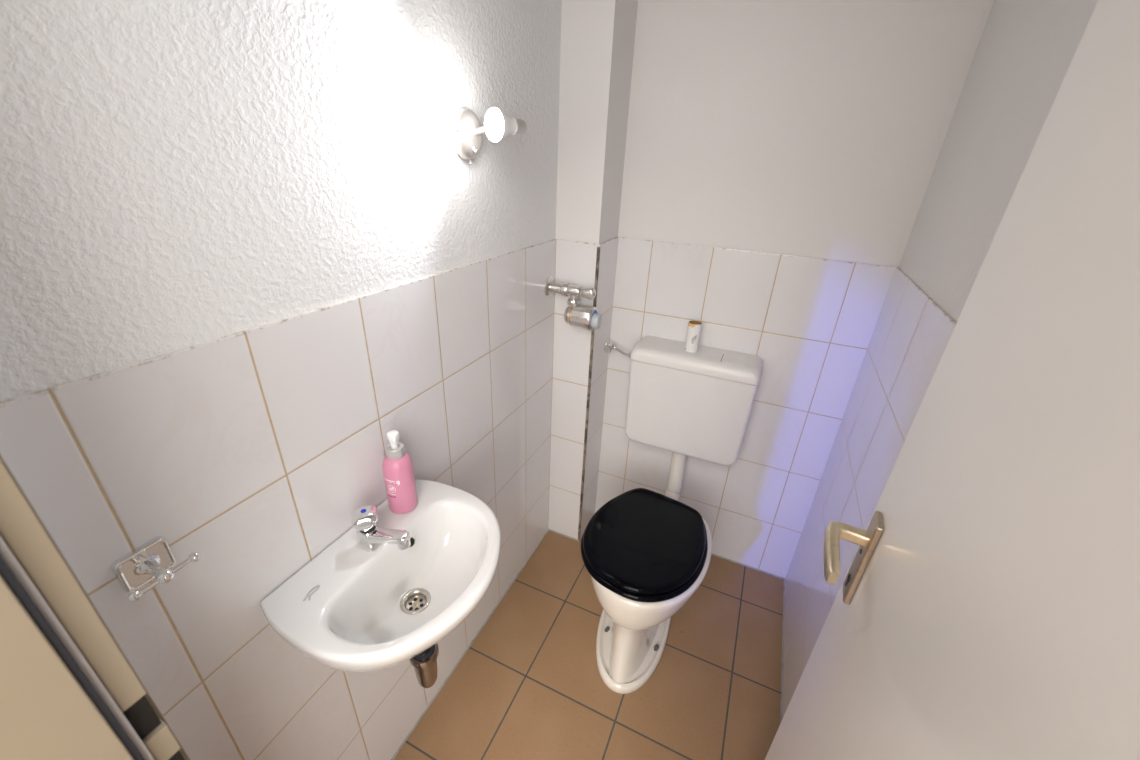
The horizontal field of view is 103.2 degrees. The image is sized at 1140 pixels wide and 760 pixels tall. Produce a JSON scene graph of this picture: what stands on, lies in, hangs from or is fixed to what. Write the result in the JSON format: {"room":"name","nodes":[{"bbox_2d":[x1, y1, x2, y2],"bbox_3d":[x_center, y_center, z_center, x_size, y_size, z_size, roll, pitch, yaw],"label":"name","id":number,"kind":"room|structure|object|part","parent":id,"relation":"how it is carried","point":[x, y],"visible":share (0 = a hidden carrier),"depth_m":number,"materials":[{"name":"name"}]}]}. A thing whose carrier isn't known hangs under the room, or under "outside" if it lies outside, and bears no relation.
{"room":"bathroom","nodes":[
{"label":"bathroom","id":0,"kind":"room"},
{"bbox_2d":[0,0,561,759],"bbox_3d":[-0.332,-0.250,1.004,0.120,2.500,1.750,13,28,21],"label":"wall","id":1,"kind":"structure","parent":0,"point":[246,246],"depth_m":0.67,"materials":[{"name":"paint"}]},
{"bbox_2d":[111,536,200,601],"bbox_3d":[-0.519,0.239,0.569,0.054,0.052,0.077,13,28,21],"label":"wall hook","id":2,"kind":"object","parent":1,"relation":"attached to","point":[154,558],"visible":1,"depth_m":0.56,"materials":[{"name":"silver metal"}]},
{"bbox_3d":[-0.541,0.235,0.576,0.009,0.052,0.055,13,28,21],"label":"mounting plate","id":3,"kind":"part","parent":2,"relation":"part of","materials":[{"name":"silver metal"}]},
{"bbox_3d":[-0.521,0.240,0.568,0.040,0.028,0.028,13,28,21],"label":"arm","id":4,"kind":"part","parent":2,"relation":"part of","materials":[{"name":"silver metal"}]},
{"bbox_2d":[260,479,500,671],"bbox_3d":[-0.298,0.404,0.873,0.315,0.166,0.403,13,28,21],"label":"washbasin","id":5,"kind":"object","parent":1,"relation":"attached to","point":[350,608],"visible":0.97,"depth_m":0.83,"materials":[{"name":"ceramic"}]},
{"bbox_2d":[351,505,410,551],"bbox_3d":[-0.351,0.282,0.839,0.121,0.078,0.054,11,27,17],"label":"tap","id":6,"kind":"object","parent":5,"relation":"on","point":[370,536],"visible":1,"depth_m":0.83,"materials":[{"name":"silver metal"}]},
{"bbox_3d":[-0.381,0.259,0.841,0.044,0.039,0.044,-9,29,-23],"label":"knob","id":7,"kind":"part","parent":6,"relation":"part of","materials":[{"name":"silver metal"}]},
{"bbox_3d":[-0.338,0.293,0.839,0.088,0.044,0.029,11,27,17],"label":"spout","id":8,"kind":"part","parent":6,"relation":"part of","materials":[{"name":"silver metal"}]},
{"bbox_2d":[382,430,417,513],"bbox_3d":[-0.349,0.184,0.919,0.058,0.182,0.058,13,28,21],"label":"soap bottle","id":9,"kind":"object","parent":5,"relation":"on","point":[397,465],"visible":1,"depth_m":0.90,"materials":[{"name":"pink plastic"}]},
{"bbox_2d":[409,643,438,687],"bbox_3d":[-0.367,0.566,0.985,0.180,0.220,0.061,13,28,21],"label":"trap","id":10,"kind":"object","parent":5,"relation":"attached to","point":[424,664],"visible":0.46,"depth_m":0.96,"materials":[{"name":"silver metal"}]},
{"bbox_2d":[391,529,548,759],"bbox_3d":[-0.361,0.913,1.470,0.009,0.009,1.296,13,28,21],"label":"baseboard","id":11,"kind":"structure","parent":1,"relation":"attached to","point":[495,607],"depth_m":1.48,"materials":[{"name":"tile"}]},
{"bbox_2d":[451,107,526,163],"bbox_3d":[-0.165,-0.507,0.946,0.126,0.104,0.100,13,28,21],"label":"wall lamp","id":12,"kind":"object","parent":1,"relation":"attached to","point":[467,131],"visible":1,"depth_m":0.92,"materials":[{"name":"silver metal"}]},
{"bbox_2d":[472,146,478,152],"bbox_3d":[-0.201,-0.486,0.953,0.019,0.015,0.012,13,28,21],"label":"switch","id":13,"kind":"object","parent":12,"relation":"attached to","point":[475,149],"depth_m":0.95,"materials":[{"name":"silver metal"}]},
{"bbox_3d":[-0.161,-0.521,0.939,0.085,0.027,0.017,5,26,4],"label":"arm","id":14,"kind":"part","parent":12,"relation":"part of","materials":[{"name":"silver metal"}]},
{"bbox_3d":[-0.154,-0.510,0.902,0.061,0.061,0.009,25,34,38],"label":"bulb","id":15,"kind":"part","parent":12,"relation":"part of","materials":[{"name":"white glass"}]},
{"bbox_3d":[-0.135,-0.517,0.920,0.061,0.061,0.047,25,34,38],"label":"bulb","id":16,"kind":"part","parent":12,"relation":"part of","materials":[{"name":"white glass"}]},
{"bbox_2d":[545,276,601,330],"bbox_3d":[0.015,-0.246,1.472,0.187,0.157,0.080,13,28,21],"label":"valve","id":17,"kind":"object","parent":1,"relation":"attached to","point":[583,317],"visible":1,"depth_m":1.45,"materials":[{"name":"silver metal"}]},
{"bbox_3d":[0.046,-0.204,1.476,0.071,0.081,0.080,13,28,21],"label":"knob","id":18,"kind":"part","parent":17,"relation":"part of","materials":[{"name":"silver metal"}]},
{"bbox_3d":[0.055,-0.279,1.440,0.048,0.039,0.037,13,28,21],"label":"handle","id":19,"kind":"part","parent":17,"relation":"part of","materials":[{"name":"silver metal"}]},
{"bbox_2d":[356,524,381,551],"bbox_3d":[-0.380,0.295,0.858,0.043,0.036,0.041,11,27,17],"label":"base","id":20,"kind":"object","parent":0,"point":[367,539],"depth_m":0.84,"materials":[{"name":"silver metal"}]},
{"bbox_2d":[394,531,783,759],"bbox_3d":[0.111,1.033,1.386,1.211,0.100,1.750,13,28,21],"label":"floor","id":21,"kind":"structure","parent":0,"point":[530,685],"depth_m":1.42,"materials":[{"name":"tile"}]},
{"bbox_2d":[581,488,711,693],"bbox_3d":[0.266,0.648,1.571,0.390,0.440,0.631,13,28,21],"label":"toilet","id":22,"kind":"object","parent":21,"relation":"on","point":[645,553],"visible":1,"depth_m":1.38,"materials":[{"name":"ceramic"}]},
{"bbox_3d":[0.236,0.487,1.420,0.362,0.020,0.434,13,28,21],"label":"lid","id":23,"kind":"part","parent":22,"relation":"part of","materials":[{"name":"black paint"}]},
{"bbox_3d":[0.237,0.506,1.428,0.377,0.018,0.448,13,28,21],"label":"seat","id":24,"kind":"part","parent":22,"relation":"part of","materials":[{"name":"black paint"}]},
{"bbox_2d":[548,0,637,538],"bbox_3d":[0.061,-0.479,1.508,0.157,2.500,0.190,13,28,21],"label":"wall","id":25,"kind":"structure","parent":0,"point":[598,36],"depth_m":1.42,"materials":[{"name":"paint"}]},
{"bbox_2d":[549,529,579,540],"bbox_3d":[-0.028,0.679,1.979,0.151,0.009,0.009,13,28,21],"label":"baseboard","id":26,"kind":"structure","parent":25,"relation":"attached to","point":[549,529],"depth_m":1.97,"materials":[{"name":"tile"}]},
{"bbox_2d":[578,247,599,539],"bbox_3d":[0.064,0.137,1.682,0.010,1.234,0.006,13,28,21],"label":"trim","id":27,"kind":"structure","parent":25,"relation":"attached to","point":[598,248],"depth_m":1.64,"materials":[{"name":"silver metal"}]},
{"bbox_2d":[595,0,993,577],"bbox_3d":[0.499,-0.448,1.486,0.983,2.500,0.120,13,28,21],"label":"wall","id":28,"kind":"structure","parent":0,"point":[781,156],"depth_m":1.35,"materials":[{"name":"paint"}]},
{"bbox_2d":[603,340,630,356],"bbox_3d":[0.172,-0.109,1.656,0.057,0.038,0.135,-20,34,-38],"label":"angle valve","id":29,"kind":"object","parent":28,"relation":"attached to","point":[609,346],"visible":0.96,"depth_m":1.67,"materials":[{"name":"silver metal"}]},
{"bbox_3d":[0.139,-0.117,1.671,0.036,0.036,0.023,13,28,21],"label":"handle","id":30,"kind":"part","parent":29,"relation":"part of","materials":[{"name":"silver metal"}]},
{"bbox_2d":[625,335,762,492],"bbox_3d":[0.416,0.166,1.653,0.423,0.583,0.146,13,28,21],"label":"toilet cistern","id":31,"kind":"object","parent":28,"relation":"attached to","point":[698,404],"visible":1,"depth_m":1.54,"materials":[{"name":"plastic"}]},
{"bbox_3d":[0.420,0.094,1.620,0.419,0.327,0.142,13,28,21],"label":"tank","id":32,"kind":"part","parent":31,"relation":"part of","materials":[{"name":"plastic"}]},
{"bbox_2d":[684,320,701,351],"bbox_3d":[0.413,-0.146,1.517,0.043,0.098,0.043,13,28,21],"label":"cardboard tube","id":33,"kind":"object","parent":31,"relation":"on","point":[694,327],"visible":1,"depth_m":1.50,"materials":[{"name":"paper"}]},
{"bbox_3d":[0.427,-0.074,1.535,0.423,0.046,0.146,13,28,21],"label":"cistern lid","id":34,"kind":"part","parent":31,"relation":"part of","materials":[{"name":"plastic"}]},
{"bbox_2d":[711,553,784,578],"bbox_3d":[0.490,0.712,1.960,0.821,0.009,0.009,13,28,21],"label":"baseboard","id":35,"kind":"structure","parent":28,"relation":"attached to","point":[711,553],"depth_m":1.86,"materials":[{"name":"tile"}]},
{"bbox_2d":[782,0,1097,718],"bbox_3d":[0.662,-0.016,0.622,0.120,2.500,1.750,13,28,21],"label":"wall","id":36,"kind":"structure","parent":0,"point":[1025,52],"depth_m":0.98,"materials":[{"name":"paint"}]},
{"bbox_2d":[780,579,784,722],"bbox_3d":[0.561,1.086,1.206,0.009,0.009,1.480,13,28,21],"label":"baseboard","id":37,"kind":"structure","parent":36,"relation":"attached to","point":[781,704],"depth_m":1.53,"materials":[{"name":"plastic"}]},
{"bbox_3d":[-0.162,0.177,0.152,0.983,2.500,0.150,13,28,21],"label":"wall","id":38,"kind":"structure","parent":0,"visible":0},
{"bbox_2d":[0,454,189,759],"bbox_3d":[-0.131,0.371,0.224,0.742,2.090,0.164,13,28,21],"label":"trim","id":39,"kind":"structure","parent":38,"relation":"attached to","point":[69,690],"depth_m":0.31,"materials":[{"name":"beige paint"}]},
{"bbox_2d":[765,0,1139,759],"bbox_3d":[0.274,0.337,0.432,0.096,1.985,0.568,16,29,25],"label":"door","id":40,"kind":"structure","parent":38,"relation":"in","point":[986,606],"depth_m":0.31,"materials":[{"name":"paint"}]},
{"bbox_3d":[0.345,0.218,0.564,0.051,0.027,0.100,16,29,25],"label":"handle","id":41,"kind":"part","parent":40,"relation":"part of","materials":[{"name":"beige metal"}]},
{"bbox_3d":[0.387,0.237,0.599,0.008,0.138,0.038,16,29,25],"label":"handle plate","id":42,"kind":"part","parent":40,"relation":"part of","materials":[{"name":"brown metal"}]}
]}

